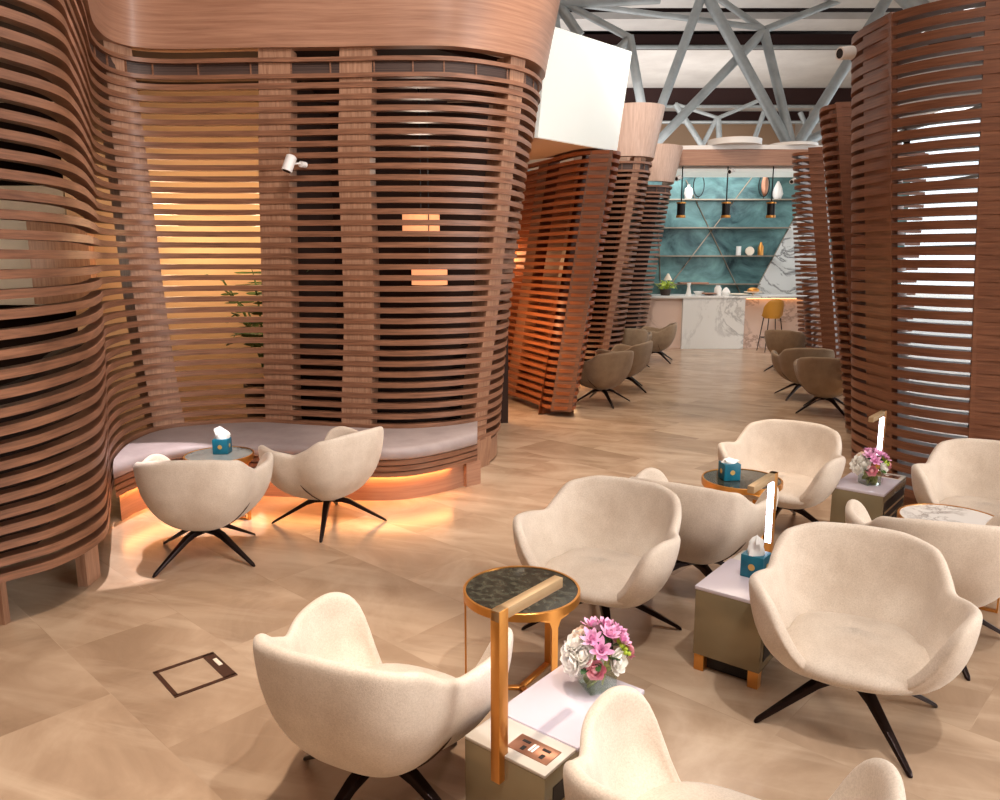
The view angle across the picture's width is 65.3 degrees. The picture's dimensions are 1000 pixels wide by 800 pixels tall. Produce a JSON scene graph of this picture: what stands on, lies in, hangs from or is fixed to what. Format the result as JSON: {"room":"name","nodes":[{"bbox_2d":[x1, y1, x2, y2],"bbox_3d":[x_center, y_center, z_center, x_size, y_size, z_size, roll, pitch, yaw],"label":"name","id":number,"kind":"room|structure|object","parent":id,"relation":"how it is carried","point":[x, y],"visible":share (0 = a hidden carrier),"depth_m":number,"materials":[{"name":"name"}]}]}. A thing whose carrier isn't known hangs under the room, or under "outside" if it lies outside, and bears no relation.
{"room":"airport lounge","nodes":[
{"label":"airport lounge","id":0,"kind":"room"},
{"bbox_2d":[0,293,999,799],"bbox_3d":[3.000,-1.565,20.044,44.000,0.100,60.000,0,10,0],"label":"floor","id":1,"kind":"structure","parent":0,"point":[85,714],"depth_m":4.19,"materials":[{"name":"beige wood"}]},
{"bbox_2d":[153,652,237,697],"bbox_3d":[-1.490,1.336,3.811,0.300,0.009,0.300,-9,14,-41],"label":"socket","id":2,"kind":"object","parent":1,"relation":"on","point":[217,663],"visible":1,"depth_m":3.83,"materials":[{"name":"brown metal"}]},
{"bbox_2d":[133,452,273,577],"bbox_3d":[-1.994,0.686,5.257,0.900,0.765,0.785,-1,10,-4],"label":"lounge chair","id":3,"kind":"object","parent":1,"relation":"on","point":[199,497],"visible":1,"depth_m":4.94,"materials":[{"name":"beige fabric"}]},
{"bbox_2d":[183,446,253,519],"bbox_3d":[-2.179,0.666,6.100,0.528,0.504,0.524,0,10,0],"label":"round side table","id":4,"kind":"object","parent":1,"relation":"on","point":[244,454],"visible":0.5,"depth_m":6.04,"materials":[{"name":"grey stone"}]},
{"bbox_2d":[212,426,231,453],"bbox_3d":[-2.165,0.307,6.083,0.130,0.213,0.119,0,10,-2],"label":"tissue box","id":5,"kind":"object","parent":4,"relation":"on","point":[222,442],"visible":1,"depth_m":6.04,"materials":[{"name":"blue cardboard"}]},
{"bbox_2d":[205,269,316,416],"bbox_3d":[-2.412,-0.402,8.074,1.136,1.898,0.839,0,10,0],"label":"potted palm","id":6,"kind":"object","parent":1,"relation":"on","point":[247,324],"visible":0.16,"depth_m":7.96,"materials":[{"name":"green"}]},
{"bbox_2d":[243,384,264,416],"bbox_3d":[-2.420,0.181,8.164,0.475,0.720,0.418,0,10,0],"label":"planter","id":7,"kind":"object","parent":6,"relation":"on","point":[244,385],"depth_m":7.97,"materials":[{"name":"brown"}]},
{"bbox_2d":[0,0,559,624],"bbox_3d":[-3.221,-1.383,5.085,7.758,4.900,8.500,0,10,0],"label":"slatted screen","id":8,"kind":"object","parent":1,"relation":"on","point":[154,166],"visible":0.96,"depth_m":6.77,"materials":[{"name":"brown wood"}]},
{"bbox_2d":[281,154,307,173],"bbox_3d":[-1.737,-1.999,6.617,0.100,0.160,0.259,8,13,39],"label":"spotlight","id":9,"kind":"object","parent":8,"relation":"attached to","point":[290,160],"visible":1,"depth_m":6.54,"materials":[{"name":"white paint"}]},
{"bbox_2d":[81,15,538,92],"bbox_3d":[-1.629,-2.543,5.131,3.999,0.095,6.579,0,10,0],"label":"grille","id":10,"kind":"object","parent":8,"relation":"attached to","point":[112,61],"depth_m":6.61,"materials":[{"name":"brown wood"}]},
{"bbox_2d":[402,89,439,230],"bbox_3d":[-0.850,-2.544,8.278,0.400,1.480,0.400,0,10,0],"label":"pendant lamp","id":11,"kind":"object","parent":8,"relation":"hanging from","point":[404,216],"visible":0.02,"depth_m":8.23,"materials":[{"name":"brown"}]},
{"bbox_2d":[411,89,446,284],"bbox_3d":[-0.750,-2.232,8.132,0.380,2.040,0.380,0,10,0],"label":"pendant lamp","id":12,"kind":"object","parent":8,"relation":"hanging from","point":[414,272],"visible":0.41,"depth_m":8.14,"materials":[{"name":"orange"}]},
{"bbox_2d":[113,421,480,520],"bbox_3d":[-1.622,0.535,6.834,3.017,0.500,1.376,-3,11,-15],"label":"bench","id":13,"kind":"object","parent":1,"relation":"on","point":[413,462],"visible":0.51,"depth_m":6.56,"materials":[{"name":"grey leather"}]},
{"bbox_2d":[113,421,477,478],"bbox_3d":[-1.622,0.345,6.799,3.017,0.115,1.375,-3,11,-15],"label":"cushion","id":14,"kind":"object","parent":13,"relation":"on","point":[400,445],"depth_m":6.59,"materials":[{"name":"grey fabric"}]},
{"bbox_2d":[258,426,386,542],"bbox_3d":[-1.297,0.565,5.918,0.747,0.765,0.876,7,12,33],"label":"lounge chair","id":15,"kind":"object","parent":1,"relation":"on","point":[333,468],"visible":0.96,"depth_m":5.63,"materials":[{"name":"beige fabric"}]},
{"bbox_2d":[253,592,512,799],"bbox_3d":[-0.435,1.124,2.847,0.876,0.761,0.862,5,11,24],"label":"lounge chair","id":16,"kind":"object","parent":1,"relation":"on","point":[325,683],"visible":0.97,"depth_m":2.52,"materials":[{"name":"beige fabric"}]},
{"bbox_2d":[365,663,454,677],"bbox_3d":[-0.408,1.157,2.916,0.596,0.164,0.580,5,11,24],"label":"seat cushion","id":17,"kind":"object","parent":16,"relation":"on","point":[395,667],"depth_m":3.12,"materials":[{"name":"beige fabric"}]},
{"bbox_2d":[463,566,580,691],"bbox_3d":[0.100,1.114,3.638,0.540,0.504,0.540,0,10,0],"label":"round side table","id":18,"kind":"object","parent":1,"relation":"on","point":[485,590],"visible":0.8,"depth_m":3.58,"materials":[{"name":"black stone"}]},
{"bbox_2d":[465,575,643,799],"bbox_3d":[0.197,1.064,2.725,0.343,0.930,0.646,8,13,38],"label":"side table","id":19,"kind":"object","parent":1,"relation":"on","point":[521,752],"visible":0.77,"depth_m":2.56,"materials":[{"name":"beige paint"}]},
{"bbox_2d":[508,734,561,765],"bbox_3d":[0.110,1.133,2.532,0.160,0.003,0.085,8,13,38],"label":"outlet plate","id":20,"kind":"object","parent":19,"relation":"attached to","point":[537,751],"depth_m":2.53,"materials":[{"name":"gold metal"}]},
{"bbox_2d":[519,739,550,758],"bbox_3d":[0.108,1.132,2.529,0.110,0.001,0.051,8,13,38],"label":"socket","id":21,"kind":"object","parent":19,"relation":"attached to","point":[529,748],"depth_m":2.53,"materials":[{"name":"black"}]},
{"bbox_2d":[553,779,564,799],"bbox_3d":[0.334,1.295,2.672,0.004,0.235,0.533,8,13,38],"label":"open shelf","id":22,"kind":"object","parent":19,"relation":"attached to","point":[558,785],"depth_m":2.47,"materials":[{"name":"black"}]},
{"bbox_2d":[560,616,634,687],"bbox_3d":[0.359,0.934,2.869,0.279,0.261,0.246,-4,11,-20],"label":"flower vase","id":23,"kind":"object","parent":19,"relation":"on","point":[577,653],"visible":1,"depth_m":2.82,"materials":[{"name":"pink plant"}]},
{"bbox_2d":[508,150,620,414],"bbox_3d":[0.774,-1.663,11.145,1.799,3.280,3.184,-6,12,-29],"label":"slatted screen","id":24,"kind":"object","parent":1,"relation":"on","point":[566,205],"visible":0.78,"depth_m":10.04,"materials":[{"name":"orange wood"}]},
{"bbox_2d":[447,27,631,159],"bbox_3d":[0.463,-3.641,9.476,1.563,1.170,1.687,9,14,40],"label":"display screen","id":25,"kind":"object","parent":24,"relation":"on","point":[582,93],"visible":0.54,"depth_m":8.99,"materials":[{"name":"white"}]},
{"bbox_2d":[513,475,681,670],"bbox_3d":[0.556,0.878,4.197,0.876,0.761,0.774,5,12,28],"label":"lounge chair","id":26,"kind":"object","parent":1,"relation":"on","point":[618,538],"visible":0.94,"depth_m":4.29,"materials":[{"name":"beige fabric"}]},
{"bbox_2d":[544,548,640,605],"bbox_3d":[0.524,0.933,4.145,0.596,0.164,0.580,5,12,28],"label":"seat cushion","id":27,"kind":"object","parent":26,"relation":"on","point":[602,575],"depth_m":4.07,"materials":[{"name":"beige fabric"}]},
{"bbox_2d":[577,351,633,408],"bbox_3d":[1.420,-0.335,10.866,0.876,0.761,0.826,-7,13,-34],"label":"lounge chair","id":28,"kind":"object","parent":1,"relation":"on","point":[604,372],"visible":0.88,"depth_m":10.56,"materials":[{"name":"beige fabric"}]},
{"bbox_2d":[574,102,664,361],"bbox_3d":[1.717,-2.674,13.574,2.001,4.400,1.961,0,10,0],"label":"slatted screen","id":29,"kind":"object","parent":1,"relation":"on","point":[641,122],"visible":0.56,"depth_m":12.73,"materials":[{"name":"brown wood"}]},
{"bbox_2d":[617,163,649,173],"bbox_3d":[1.926,-3.905,13.395,1.166,0.095,1.853,0,10,0],"label":"grille","id":30,"kind":"object","parent":29,"relation":"attached to","point":[623,168],"depth_m":12.50,"materials":[{"name":"brown wood"}]},
{"bbox_2d":[595,341,652,392],"bbox_3d":[1.920,-0.541,11.997,0.826,0.761,0.876,6,12,29],"label":"lounge chair","id":31,"kind":"object","parent":1,"relation":"on","point":[642,352],"visible":0.41,"depth_m":11.72,"materials":[{"name":"beige fabric"}]},
{"bbox_2d":[610,328,651,366],"bbox_3d":[2.350,-0.971,14.358,0.876,0.761,0.820,2,10,10],"label":"lounge chair","id":32,"kind":"object","parent":1,"relation":"on","point":[631,336],"visible":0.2,"depth_m":13.96,"materials":[{"name":"beige fabric"}]},
{"bbox_2d":[613,143,682,328],"bbox_3d":[2.584,-3.098,16.459,2.295,4.200,1.721,0,10,0],"label":"slatted screen","id":33,"kind":"object","parent":1,"relation":"on","point":[665,164],"visible":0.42,"depth_m":15.78,"materials":[{"name":"brown wood"}]},
{"bbox_2d":[647,187,669,194],"bbox_3d":[2.818,-4.327,16.270,1.386,0.095,1.646,0,10,0],"label":"grille","id":34,"kind":"object","parent":33,"relation":"attached to","point":[650,190],"depth_m":15.54,"materials":[{"name":"brown wood"}]},
{"bbox_2d":[676,136,924,176],"bbox_3d":[6.000,-5.229,16.861,6.000,0.590,2.150,0,10,0],"label":"ceiling canopy","id":35,"kind":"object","parent":33,"relation":"on","point":[747,155],"depth_m":16.17,"materials":[{"name":"brown wood"}]},
{"bbox_2d":[675,166,685,217],"bbox_3d":[3.788,-4.385,16.434,0.304,1.058,0.292,0,10,0],"label":"pendant light","id":36,"kind":"object","parent":35,"relation":"hanging from","point":[680,205],"depth_m":16.46,"materials":[{"name":"black metal"}]},
{"bbox_2d":[721,166,730,217],"bbox_3d":[4.794,-4.394,16.480,0.200,1.058,0.200,0,10,0],"label":"pendant light","id":37,"kind":"object","parent":35,"relation":"hanging from","point":[725,205],"visible":0.99,"depth_m":16.47,"materials":[{"name":"black metal"}]},
{"bbox_2d":[766,166,775,217],"bbox_3d":[5.749,-4.394,16.480,0.200,1.058,0.200,0,10,0],"label":"pendant light","id":38,"kind":"object","parent":35,"relation":"hanging from","point":[771,205],"visible":0.99,"depth_m":16.47,"materials":[{"name":"black metal"}]},
{"bbox_2d":[641,322,676,363],"bbox_3d":[3.065,-1.132,15.240,0.747,0.765,0.876,3,11,15],"label":"lounge chair","id":39,"kind":"object","parent":1,"relation":"on","point":[662,338],"visible":0.62,"depth_m":14.93,"materials":[{"name":"beige fabric"}]},
{"bbox_2d":[630,468,778,576],"bbox_3d":[1.172,0.786,4.704,0.876,0.765,0.747,6,12,31],"label":"lounge chair","id":40,"kind":"object","parent":1,"relation":"on","point":[716,526],"visible":0.64,"depth_m":4.34,"materials":[{"name":"beige fabric"}]},
{"bbox_2d":[636,294,821,348],"bbox_3d":[5.200,-1.817,17.884,7.600,1.170,1.100,0,10,0],"label":"bar counter","id":41,"kind":"object","parent":1,"relation":"on","point":[703,321],"depth_m":17.43,"materials":[{"name":"stone"}]},
{"bbox_2d":[656,280,675,295],"bbox_3d":[3.738,-2.531,17.570,0.447,0.346,0.454,9,14,41],"label":"plant","id":42,"kind":"object","parent":41,"relation":"on","point":[666,291],"visible":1,"depth_m":17.51,"materials":[{"name":"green plant"}]},
{"bbox_2d":[686,283,690,295],"bbox_3d":[4.255,-2.500,17.587,0.140,0.280,0.140,0,10,0],"label":"jug","id":43,"kind":"object","parent":41,"relation":"on","point":[688,292],"visible":1,"depth_m":17.55,"materials":[{"name":"white ceramic"}]},
{"bbox_2d":[714,285,721,295],"bbox_3d":[4.915,-2.471,17.592,0.160,0.220,0.160,0,10,0],"label":"glass jar","id":44,"kind":"object","parent":41,"relation":"on","point":[717,289],"visible":1,"depth_m":17.54,"materials":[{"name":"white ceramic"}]},
{"bbox_2d":[722,287,729,295],"bbox_3d":[5.097,-2.451,17.596,0.200,0.180,0.200,0,10,0],"label":"teapot","id":45,"kind":"object","parent":41,"relation":"on","point":[725,291],"visible":1,"depth_m":17.54,"materials":[{"name":"white ceramic"}]},
{"bbox_2d":[650,294,818,297],"bbox_3d":[5.200,-2.368,17.783,7.600,0.050,1.100,0,10,0],"label":"countertop","id":46,"kind":"structure","parent":41,"relation":"on","point":[653,295],"depth_m":17.24,"materials":[{"name":"stone"}]},
{"bbox_2d":[744,287,761,295],"bbox_3d":[5.712,-2.451,17.596,0.400,0.180,0.400,0,10,0],"label":"cake stand","id":47,"kind":"object","parent":41,"relation":"on","point":[752,290],"visible":1,"depth_m":17.52,"materials":[{"name":"beige"}]},
{"bbox_2d":[563,685,905,799],"bbox_3d":[0.585,1.256,2.124,0.876,0.761,0.826,6,12,29],"label":"lounge chair","id":48,"kind":"object","parent":1,"relation":"on","point":[624,754],"visible":1,"depth_m":2.39,"materials":[{"name":"beige fabric"}]},
{"bbox_2d":[637,781,760,799],"bbox_3d":[0.618,1.289,2.189,0.596,0.164,0.580,6,12,29],"label":"seat cushion","id":49,"kind":"object","parent":48,"relation":"on","point":[646,790],"depth_m":2.40,"materials":[{"name":"beige fabric"}]},
{"bbox_2d":[693,471,777,689],"bbox_3d":[1.271,0.862,3.922,0.343,0.900,0.620,8,13,37],"label":"side table","id":50,"kind":"object","parent":1,"relation":"on","point":[727,639],"visible":0.61,"depth_m":3.76,"materials":[{"name":"beige paint"}]},
{"bbox_2d":[740,535,770,577],"bbox_3d":[1.283,0.771,3.895,0.119,0.213,0.130,9,13,39],"label":"tissue box","id":51,"kind":"object","parent":50,"relation":"on","point":[755,558],"visible":0.88,"depth_m":3.86,"materials":[{"name":"teal cardboard"}]},
{"bbox_2d":[763,645,770,661],"bbox_3d":[1.402,1.079,3.858,0.004,0.235,0.533,8,13,37],"label":"open shelf","id":52,"kind":"object","parent":50,"relation":"attached to","point":[766,652],"depth_m":3.68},
{"bbox_2d":[701,468,782,538],"bbox_3d":[1.669,0.789,5.427,0.543,0.504,0.544,0,10,0],"label":"round side table","id":53,"kind":"object","parent":1,"relation":"on","point":[710,479],"visible":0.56,"depth_m":5.32,"materials":[{"name":"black stone"}]},
{"bbox_2d":[718,457,740,480],"bbox_3d":[1.585,0.467,5.371,0.130,0.153,0.119,-1,10,-7],"label":"tissue box","id":54,"kind":"object","parent":53,"relation":"on","point":[729,469],"visible":1,"depth_m":5.33,"materials":[{"name":"teal cardboard"}]},
{"bbox_2d":[757,299,783,352],"bbox_3d":[5.880,-1.621,16.883,0.462,1.146,0.440,-1,10,-5],"label":"bar stool","id":55,"kind":"object","parent":1,"relation":"on","point":[773,309],"visible":0.9,"depth_m":16.69,"materials":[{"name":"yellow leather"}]},
{"bbox_2d":[718,419,845,539],"bbox_3d":[2.090,0.591,5.779,0.876,0.761,0.875,6,12,31],"label":"lounge chair","id":56,"kind":"object","parent":1,"relation":"on","point":[808,459],"visible":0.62,"depth_m":5.92,"materials":[{"name":"beige fabric"}]},
{"bbox_2d":[744,470,812,504],"bbox_3d":[2.055,0.644,5.731,0.596,0.164,0.580,6,12,31],"label":"seat cushion","id":57,"kind":"object","parent":56,"relation":"on","point":[795,491],"depth_m":5.56,"materials":[{"name":"beige fabric"}]},
{"bbox_2d":[764,329,805,370],"bbox_3d":[5.140,-0.897,13.953,0.876,0.765,0.747,9,13,39],"label":"lounge chair","id":58,"kind":"object","parent":1,"relation":"on","point":[777,340],"visible":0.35,"depth_m":13.62,"materials":[{"name":"beige fabric"}]},
{"bbox_2d":[771,348,834,400],"bbox_3d":[4.397,-0.413,11.293,0.876,0.765,0.747,2,10,10],"label":"lounge chair","id":59,"kind":"object","parent":1,"relation":"on","point":[783,363],"visible":0.51,"depth_m":11.05,"materials":[{"name":"beige fabric"}]},
{"bbox_2d":[791,194,840,347],"bbox_3d":[6.999,-2.668,16.384,2.002,3.220,0.806,0,10,0],"label":"slatted screen","id":60,"kind":"object","parent":1,"relation":"on","point":[792,196],"visible":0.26,"depth_m":16.17,"materials":[{"name":"brown wood"}]},
{"bbox_2d":[794,357,844,416],"bbox_3d":[4.273,-0.217,10.212,0.876,0.765,0.747,5,12,28],"label":"lounge chair","id":61,"kind":"object","parent":1,"relation":"on","point":[820,377],"visible":0.71,"depth_m":9.96,"materials":[{"name":"beige fabric"}]},
{"bbox_2d":[792,147,928,377],"bbox_3d":[5.483,-2.162,12.714,2.034,3.540,1.809,0,10,0],"label":"slatted screen","id":62,"kind":"object","parent":1,"relation":"on","point":[810,171],"visible":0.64,"depth_m":11.95,"materials":[{"name":"brown wood"}]},
{"bbox_2d":[819,101,910,429],"bbox_3d":[4.301,-1.536,9.413,1.235,3.590,2.080,3,11,15],"label":"slatted screen","id":63,"kind":"object","parent":1,"relation":"on","point":[835,119],"visible":0.41,"depth_m":8.58,"materials":[{"name":"brown wood"}]},
{"bbox_2d":[749,522,982,777],"bbox_3d":[1.554,1.022,3.410,0.905,0.765,0.794,4,11,23],"label":"lounge chair","id":64,"kind":"object","parent":1,"relation":"on","point":[870,611],"visible":1,"depth_m":3.41,"materials":[{"name":"beige fabric"}]},
{"bbox_2d":[787,611,929,694],"bbox_3d":[1.519,1.077,3.350,0.596,0.164,0.580,4,11,23],"label":"seat cushion","id":65,"kind":"object","parent":64,"relation":"on","point":[885,652],"depth_m":3.25,"materials":[{"name":"beige fabric"}]},
{"bbox_2d":[830,410,905,522],"bbox_3d":[2.650,0.560,5.578,0.343,0.900,0.620,9,13,39],"label":"side table","id":66,"kind":"object","parent":1,"relation":"on","point":[884,498],"visible":0.47,"depth_m":5.45,"materials":[{"name":"beige paint"}]},
{"bbox_2d":[849,448,891,484],"bbox_3d":[2.594,0.465,5.470,0.253,0.264,0.263,8,13,38],"label":"flower vase","id":67,"kind":"object","parent":66,"relation":"on","point":[859,463],"visible":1,"depth_m":5.42,"materials":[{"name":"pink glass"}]},
{"bbox_2d":[877,473,900,478],"bbox_3d":[2.837,0.555,5.709,0.160,0.003,0.085,9,13,39],"label":"outlet plate","id":68,"kind":"object","parent":66,"relation":"attached to","point":[890,476],"depth_m":5.69,"materials":[{"name":"gold metal"}]},
{"bbox_2d":[883,486,903,517],"bbox_3d":[2.776,0.778,5.509,0.004,0.235,0.533,9,13,39],"label":"open shelf","id":69,"kind":"object","parent":66,"relation":"attached to","point":[894,501],"depth_m":5.50,"materials":[{"name":"black"}]},
{"bbox_2d":[845,499,999,680],"bbox_3d":[2.290,0.895,4.107,0.876,0.761,0.852,3,11,18],"label":"lounge chair","id":70,"kind":"object","parent":1,"relation":"on","point":[971,552],"visible":0.36,"depth_m":3.72,"materials":[{"name":"beige fabric"}]},
{"bbox_2d":[851,0,999,505],"bbox_3d":[4.738,-0.962,5.840,4.337,3.800,2.153,9,14,41],"label":"slatted screen","id":71,"kind":"object","parent":1,"relation":"on","point":[884,45],"visible":0.91,"depth_m":5.84,"materials":[{"name":"brown wood"}]},
{"bbox_2d":[835,46,856,59],"bbox_3d":[2.819,-2.789,6.292,0.273,0.116,0.140,-9,14,-41],"label":"spotlight","id":72,"kind":"object","parent":71,"relation":"attached to","point":[845,52],"visible":1,"depth_m":6.22,"materials":[{"name":"white paint"}]},
{"bbox_2d":[897,503,999,612],"bbox_3d":[2.639,0.939,4.604,0.573,0.504,0.573,0,10,0],"label":"round side table","id":73,"kind":"object","parent":1,"relation":"on","point":[927,511],"visible":0.42,"depth_m":4.64,"materials":[{"name":"white stone"}]},
{"bbox_2d":[911,438,999,515],"bbox_3d":[3.200,0.707,5.140,0.876,0.761,0.876,7,13,34],"label":"lounge chair","id":74,"kind":"object","parent":1,"relation":"on","point":[963,472],"visible":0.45,"depth_m":5.38,"materials":[{"name":"beige fabric"}]},
{"bbox_2d":[939,496,999,515],"bbox_3d":[3.162,0.760,5.093,0.596,0.164,0.580,7,13,34],"label":"seat cushion","id":75,"kind":"object","parent":74,"relation":"on","point":[988,504],"depth_m":5.16,"materials":[{"name":"beige fabric"}]},
{"bbox_2d":[527,124,794,169],"bbox_3d":[0.000,-11.324,42.662,32.000,11.000,0.300,0,10,0],"label":"wall","id":76,"kind":"structure","parent":0,"point":[681,136],"depth_m":41.96,"materials":[{"name":"beige"}]},
{"bbox_2d":[528,170,909,293],"bbox_3d":[5.000,-3.587,19.422,10.000,4.100,0.200,0,10,0],"label":"wall","id":77,"kind":"structure","parent":0,"point":[743,213],"depth_m":19.23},
{"bbox_2d":[657,212,660,285],"bbox_3d":[3.926,-3.810,19.259,0.223,2.666,0.027,0,10,0],"label":"trim","id":78,"kind":"structure","parent":77,"relation":"attached to","point":[657,212],"depth_m":19.33,"materials":[{"name":"gold metal"}]},
{"bbox_2d":[654,283,760,284],"bbox_3d":[5.122,-2.868,19.298,2.555,0.030,0.300,0,10,0],"label":"wall shelf","id":79,"kind":"object","parent":77,"relation":"attached to","point":[654,283],"visible":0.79,"depth_m":19.15,"materials":[{"name":"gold metal"}]},
{"bbox_2d":[677,282,708,283],"bbox_3d":[4.726,-2.867,19.095,0.700,0.030,0.300,0,10,0],"label":"serving tray","id":80,"kind":"object","parent":79,"relation":"on","point":[677,282],"visible":1,"depth_m":18.95,"materials":[{"name":"beige wood"}]},
{"bbox_2d":[669,177,752,286],"bbox_3d":[5.203,-4.165,19.194,2.051,2.806,0.028,0,10,0],"label":"trim","id":81,"kind":"structure","parent":77,"relation":"attached to","point":[751,177],"depth_m":19.21,"materials":[{"name":"gold metal"}]},
{"bbox_2d":[686,180,739,292],"bbox_3d":[5.285,-3.963,19.231,1.543,2.838,0.028,0,10,0],"label":"trim","id":82,"kind":"structure","parent":77,"relation":"attached to","point":[686,180],"depth_m":19.23,"materials":[{"name":"gold metal"}]},
{"bbox_2d":[654,255,776,256],"bbox_3d":[5.287,-3.540,19.176,2.933,0.030,0.300,0,10,0],"label":"wall shelf","id":83,"kind":"object","parent":77,"relation":"attached to","point":[659,255],"visible":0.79,"depth_m":19.03,"materials":[{"name":"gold metal"}]},
{"bbox_2d":[736,246,740,254],"bbox_3d":[5.851,-3.660,19.134,0.120,0.220,0.120,0,10,0],"label":"candle","id":84,"kind":"object","parent":83,"relation":"on","point":[738,248],"visible":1,"depth_m":19.09,"materials":[{"name":"white wax"}]},
{"bbox_2d":[745,247,753,254],"bbox_3d":[6.122,-3.652,19.125,0.209,0.210,0.060,0,10,0],"label":"disc","id":85,"kind":"object","parent":83,"relation":"on","point":[749,250],"visible":1,"depth_m":19.10,"materials":[{"name":"beige"}]},
{"bbox_2d":[757,242,763,254],"bbox_3d":[6.392,-3.709,19.125,0.140,0.320,0.140,0,10,0],"label":"vase","id":86,"kind":"object","parent":83,"relation":"on","point":[760,247],"visible":0.98,"depth_m":19.08,"materials":[{"name":"gold metal"}]},
{"bbox_2d":[659,227,790,228],"bbox_3d":[5.425,-4.204,19.055,3.258,0.030,0.300,0,10,0],"label":"wall shelf","id":87,"kind":"object","parent":77,"relation":"attached to","point":[664,227],"visible":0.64,"depth_m":19.02,"materials":[{"name":"gold metal"}]},
{"bbox_2d":[666,199,792,200],"bbox_3d":[5.501,-4.859,18.936,3.456,0.030,0.300,0,10,0],"label":"wall shelf","id":88,"kind":"object","parent":77,"relation":"attached to","point":[669,199],"visible":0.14,"depth_m":18.94,"materials":[{"name":"gold metal"}]},
{"bbox_2d":[684,185,692,198],"bbox_3d":[4.564,-5.037,18.883,0.220,0.340,0.220,0,10,0],"label":"vase","id":89,"kind":"object","parent":88,"relation":"on","point":[688,193],"visible":0.98,"depth_m":18.81,"materials":[{"name":"white ceramic"}]},
{"bbox_2d":[693,177,704,198],"bbox_3d":[4.807,-5.161,18.861,0.284,0.592,0.120,0,10,0],"label":"leaf sculpture","id":90,"kind":"object","parent":88,"relation":"on","point":[695,177],"visible":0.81,"depth_m":18.85,"materials":[{"name":"black metal"}]},
{"bbox_2d":[758,177,769,198],"bbox_3d":[6.385,-5.161,18.861,0.284,0.592,0.120,0,10,0],"label":"leaf sculpture","id":91,"kind":"object","parent":88,"relation":"on","point":[765,184],"visible":0.83,"depth_m":18.84,"materials":[{"name":"orange metal"}]},
{"bbox_2d":[773,181,782,198],"bbox_3d":[6.725,-5.077,18.876,0.260,0.420,0.260,0,10,0],"label":"vase","id":92,"kind":"object","parent":88,"relation":"on","point":[777,191],"visible":0.96,"depth_m":18.80,"materials":[{"name":"white ceramic"}]},
{"bbox_2d":[756,216,794,287],"bbox_3d":[6.787,-3.578,19.301,1.009,2.055,0.027,0,10,0],"label":"trim","id":93,"kind":"structure","parent":77,"relation":"attached to","point":[794,216],"depth_m":19.27,"materials":[{"name":"gold metal"}]},
{"bbox_2d":[754,215,829,293],"bbox_3d":[7.258,-3.579,19.306,1.945,2.041,0.030,0,10,0],"label":"wall panel","id":94,"kind":"object","parent":77,"relation":"attached to","point":[779,278],"depth_m":19.35,"materials":[{"name":"stone"}]},
{"bbox_2d":[662,99,819,144],"bbox_3d":[10.402,-11.445,32.475,9.153,2.130,0.237,0,10,0],"label":"roof truss","id":95,"kind":"object","parent":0,"point":[678,107],"visible":0.56,"depth_m":32.40,"materials":[{"name":"metal"}]},
{"bbox_2d":[569,8,960,33],"bbox_3d":[0.000,-11.864,17.152,32.300,0.200,53.000,0,10,0],"label":"ceiling","id":96,"kind":"structure","parent":0,"point":[651,9],"depth_m":27.34,"materials":[{"name":"brown"}]},
{"bbox_2d":[559,0,984,110],"bbox_3d":[0.000,-10.871,17.841,32.300,0.200,51.000,0,10,0],"label":"ceiling","id":97,"kind":"structure","parent":0,"point":[797,68],"depth_m":28.55,"materials":[{"name":"white paint"}]},
{"bbox_2d":[555,0,660,101],"bbox_3d":[2.564,-8.639,19.772,2.890,3.238,0.309,0,10,0],"label":"roof truss","id":98,"kind":"object","parent":97,"relation":"attached to","point":[576,6],"visible":0.65,"depth_m":19.54,"materials":[{"name":"metal"}]},
{"bbox_2d":[585,0,939,142],"bbox_3d":[7.427,-9.414,22.483,10.533,5.106,2.062,-1,10,-5],"label":"roof truss","id":99,"kind":"object","parent":97,"relation":"attached to","point":[781,124],"visible":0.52,"depth_m":21.81,"materials":[{"name":"metal"}]},
{"bbox_2d":[795,35,983,144],"bbox_3d":[16.000,-9.561,17.064,0.300,2.100,51.000,0,10,0],"label":"wall","id":100,"kind":"structure","parent":0,"point":[798,127],"depth_m":28.72,"materials":[{"name":"paint"}]},
{"bbox_2d":[325,88,851,104],"bbox_3d":[0.000,-13.499,34.846,31.900,0.720,0.600,0,10,0],"label":"trim","id":101,"kind":"structure","parent":100,"relation":"attached to","point":[718,96],"depth_m":34.55,"materials":[{"name":"brown"}]},
{"bbox_2d":[662,123,801,123],"bbox_3d":[0.000,-14.214,40.001,31.600,0.138,0.138,0,10,0],"label":"trim","id":102,"kind":"structure","parent":100,"relation":"attached to","point":[662,123],"depth_m":39.95,"materials":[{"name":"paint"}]},
{"bbox_2d":[662,111,808,120],"bbox_3d":[0.000,-14.611,40.335,31.900,0.500,0.600,0,10,0],"label":"trim","id":103,"kind":"structure","parent":100,"relation":"attached to","point":[668,115],"depth_m":40.04,"materials":[{"name":"brown"}]},
{"bbox_2d":[666,105,814,107],"bbox_3d":[0.000,-12.995,34.531,31.600,0.138,0.138,0,10,0],"label":"trim","id":104,"kind":"structure","parent":100,"relation":"attached to","point":[667,106],"depth_m":34.47,"materials":[{"name":"paint"}]},
{"bbox_2d":[613,45,925,48],"bbox_3d":[0.000,-11.854,26.201,31.600,0.138,0.138,0,10,0],"label":"trim","id":105,"kind":"structure","parent":100,"relation":"attached to","point":[637,46],"depth_m":26.14,"materials":[{"name":"paint"}]},
{"bbox_2d":[582,34,970,49],"bbox_3d":[0.000,-12.177,26.548,31.900,0.350,0.600,0,10,0],"label":"trim","id":106,"kind":"structure","parent":100,"relation":"attached to","point":[612,39],"depth_m":26.25,"materials":[{"name":"brown"}]},
{"bbox_2d":[902,106,980,309],"bbox_3d":[16.000,-6.580,27.770,0.200,7.000,7.140,0,10,0],"label":"window","id":107,"kind":"structure","parent":0,"point":[976,107],"depth_m":27.69,"materials":[{"name":"grey"}]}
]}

